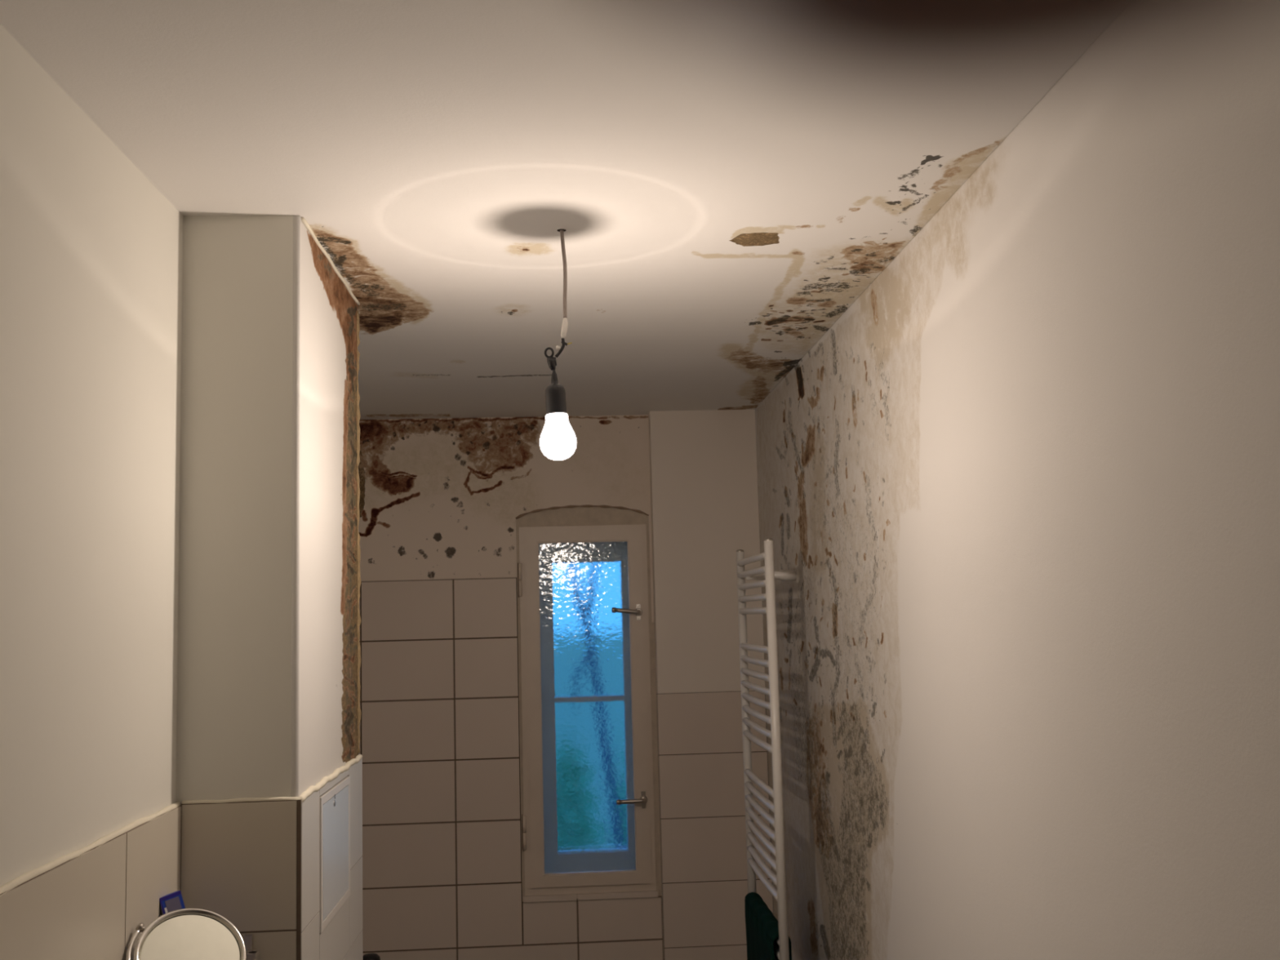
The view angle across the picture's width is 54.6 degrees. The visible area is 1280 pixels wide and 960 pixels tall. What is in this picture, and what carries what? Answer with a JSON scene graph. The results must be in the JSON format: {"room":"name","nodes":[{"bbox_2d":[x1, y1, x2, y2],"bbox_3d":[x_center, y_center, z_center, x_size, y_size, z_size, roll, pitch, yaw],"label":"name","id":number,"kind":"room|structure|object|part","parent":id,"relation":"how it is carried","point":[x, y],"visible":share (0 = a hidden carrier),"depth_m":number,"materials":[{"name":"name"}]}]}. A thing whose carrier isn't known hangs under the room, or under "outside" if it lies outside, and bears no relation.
{"room":"damaged room","nodes":[
{"label":"damaged room","id":0,"kind":"room"},
{"bbox_2d":[0,23,182,959],"bbox_3d":[-0.890,0.735,1.734,0.314,2.460,5.110,-1,-6,-4],"label":"wall","id":1,"kind":"structure","parent":0,"point":[91,250],"depth_m":1.67,"materials":[{"name":"paint"}]},
{"bbox_3d":[-0.655,0.896,1.924,0.170,0.012,0.170,-1,-6,-4],"label":"corner shelf","id":2,"kind":"object","parent":1,"relation":"attached to","visible":0},
{"bbox_2d":[159,890,185,915],"bbox_3d":[-0.704,0.764,1.932,0.116,0.243,0.046,-2,-6,7],"label":"carton","id":3,"kind":"object","parent":2,"relation":"on","point":[172,901],"visible":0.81,"depth_m":1.94,"materials":[{"name":"blue cardboard"}]},
{"bbox_2d":[175,215,362,959],"bbox_3d":[-0.752,0.795,2.331,0.362,2.460,0.626,-1,-6,-4],"label":"wall","id":4,"kind":"structure","parent":0,"point":[268,661],"depth_m":2.12,"materials":[{"name":"paint"}]},
{"bbox_2d":[125,907,258,959],"bbox_3d":[-0.658,0.754,1.872,0.159,0.225,0.302,-1,-6,-4],"label":"mirror","id":5,"kind":"object","parent":4,"relation":"attached to","point":[190,933],"visible":1,"depth_m":1.82,"materials":[{"name":"silver metal"}]},
{"bbox_3d":[-0.727,0.651,1.804,0.013,0.013,0.014,-1,-6,-4],"label":"pivot knob","id":6,"kind":"part","parent":5,"relation":"part of","materials":[{"name":"metal"}]},
{"bbox_2d":[301,217,359,305],"bbox_3d":[-0.612,-0.427,2.478,0.009,0.007,0.600,-1,-6,-4],"label":"trim","id":7,"kind":"structure","parent":4,"relation":"attached to","point":[303,220],"depth_m":2.42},
{"bbox_2d":[319,776,350,933],"bbox_3d":[-0.577,0.698,2.345,0.009,0.233,0.301,-1,-6,-4],"label":"access panel","id":8,"kind":"object","parent":4,"relation":"attached to","point":[335,803],"visible":0.95,"depth_m":2.32,"materials":[{"name":"white plastic"}]},
{"bbox_2d":[357,414,663,959],"bbox_3d":[-0.260,1.008,4.418,1.600,2.460,0.262,-1,-6,-4],"label":"wall","id":9,"kind":"structure","parent":0,"point":[444,503],"depth_m":4.30,"materials":[{"name":"tile"}]},
{"bbox_2d":[517,524,656,895],"bbox_3d":[-0.194,0.798,4.397,0.456,1.264,0.256,-1,-6,-4],"label":"window","id":10,"kind":"structure","parent":9,"relation":"in","point":[588,820],"depth_m":4.33,"materials":[{"name":"glass"}]},
{"bbox_3d":[-0.187,0.786,4.337,0.318,1.139,0.004,-1,-6,-4],"label":"pane","id":11,"kind":"part","parent":10,"relation":"part of","materials":[{"name":"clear glass"}]},
{"bbox_3d":[-0.047,0.457,4.334,0.105,0.027,0.035,-1,-6,-7],"label":"lever","id":12,"kind":"part","parent":10,"relation":"part of","materials":[{"name":"metal"}]},
{"bbox_3d":[-0.030,1.104,4.264,0.105,0.019,0.035,-1,-6,-7],"label":"lever","id":13,"kind":"part","parent":10,"relation":"part of","materials":[{"name":"metal"}]},
{"bbox_3d":[-0.169,1.429,4.266,0.462,0.020,0.042,-1,-6,-4],"label":"window sill","id":14,"kind":"part","parent":9,"relation":"part of","materials":[{"name":"tile"}]},
{"bbox_2d":[0,0,1058,419],"bbox_3d":[-0.188,-0.563,1.915,1.530,0.120,5.200,-1,-6,-4],"label":"ceiling","id":15,"kind":"structure","parent":0,"point":[720,210],"depth_m":1.97,"materials":[{"name":"paint"}]},
{"bbox_2d":[544,228,572,417],"bbox_3d":[-0.151,-0.252,2.240,0.066,0.438,0.085,-1,-6,-4],"label":"pendant lamp","id":16,"kind":"object","parent":15,"relation":"hanging from","point":[555,393],"visible":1,"depth_m":2.22,"materials":[{"name":"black plastic"}]},
{"bbox_2d":[545,368,566,417],"bbox_3d":[-0.151,-0.159,2.220,0.038,0.090,0.036,-1,-6,-4],"label":"socket","id":17,"kind":"object","parent":16,"relation":"attached to","point":[555,393],"depth_m":2.21,"materials":[{"name":"black plastic"}]},
{"bbox_3d":[-0.139,-0.379,2.271,0.011,0.180,0.042,-1,-6,-9],"label":"cord","id":18,"kind":"part","parent":16,"relation":"part of","materials":[{"name":"white plastic"}]},
{"bbox_2d":[648,408,773,959],"bbox_3d":[0.259,0.981,4.301,0.397,2.460,0.104,-1,-6,-4],"label":"wall pillar","id":19,"kind":"structure","parent":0,"point":[704,474],"depth_m":4.29,"materials":[{"name":"paint"}]},
{"bbox_2d":[633,0,1279,88],"bbox_3d":[0.097,0.076,-0.149,0.102,0.273,0.369,1,-7,-19],"label":"hand","id":20,"kind":"object","parent":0,"point":[981,44],"visible":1,"depth_m":0.01},
{"bbox_2d":[755,4,1279,959],"bbox_3d":[0.640,0.703,1.822,0.100,2.460,5.190,-1,-6,-4],"label":"wall","id":21,"kind":"structure","parent":0,"point":[1021,495],"depth_m":1.73,"materials":[{"name":"paint"}]},
{"bbox_2d":[736,537,796,959],"bbox_3d":[0.408,0.862,3.529,0.153,1.363,0.565,-1,-6,-4],"label":"towel radiator","id":22,"kind":"object","parent":21,"relation":"attached to","point":[766,573],"visible":0.94,"depth_m":3.40,"materials":[{"name":"white metal"}]},
{"bbox_3d":[0.330,0.897,3.792,0.025,1.354,0.025,-1,-6,-4],"label":"post","id":23,"kind":"part","parent":22,"relation":"part of","materials":[{"name":"white metal"}]},
{"bbox_2d":[744,892,791,959],"bbox_3d":[0.359,1.489,3.447,0.065,0.564,0.504,-1,-6,-4],"label":"towel","id":24,"kind":"object","parent":22,"relation":"hanging from","point":[762,926],"visible":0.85,"depth_m":3.48,"materials":[{"name":"green fabric"}]},
{"bbox_3d":[0.363,0.837,3.256,0.025,1.356,0.025,-1,-6,-4],"label":"post","id":25,"kind":"part","parent":22,"relation":"part of","materials":[{"name":"white metal"}]},
{"bbox_3d":[-0.142,1.998,1.697,1.750,0.100,5.460,-1,-6,-4],"label":"floor","id":26,"kind":"structure","parent":0,"visible":0},
{"bbox_2d":[362,953,380,959],"bbox_3d":[-0.863,1.872,3.975,0.099,0.679,0.099,-1,-6,-4],"label":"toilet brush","id":27,"kind":"object","parent":26,"relation":"on","point":[368,956],"visible":0.94,"depth_m":4.00,"materials":[{"name":"black plastic"}]}
]}

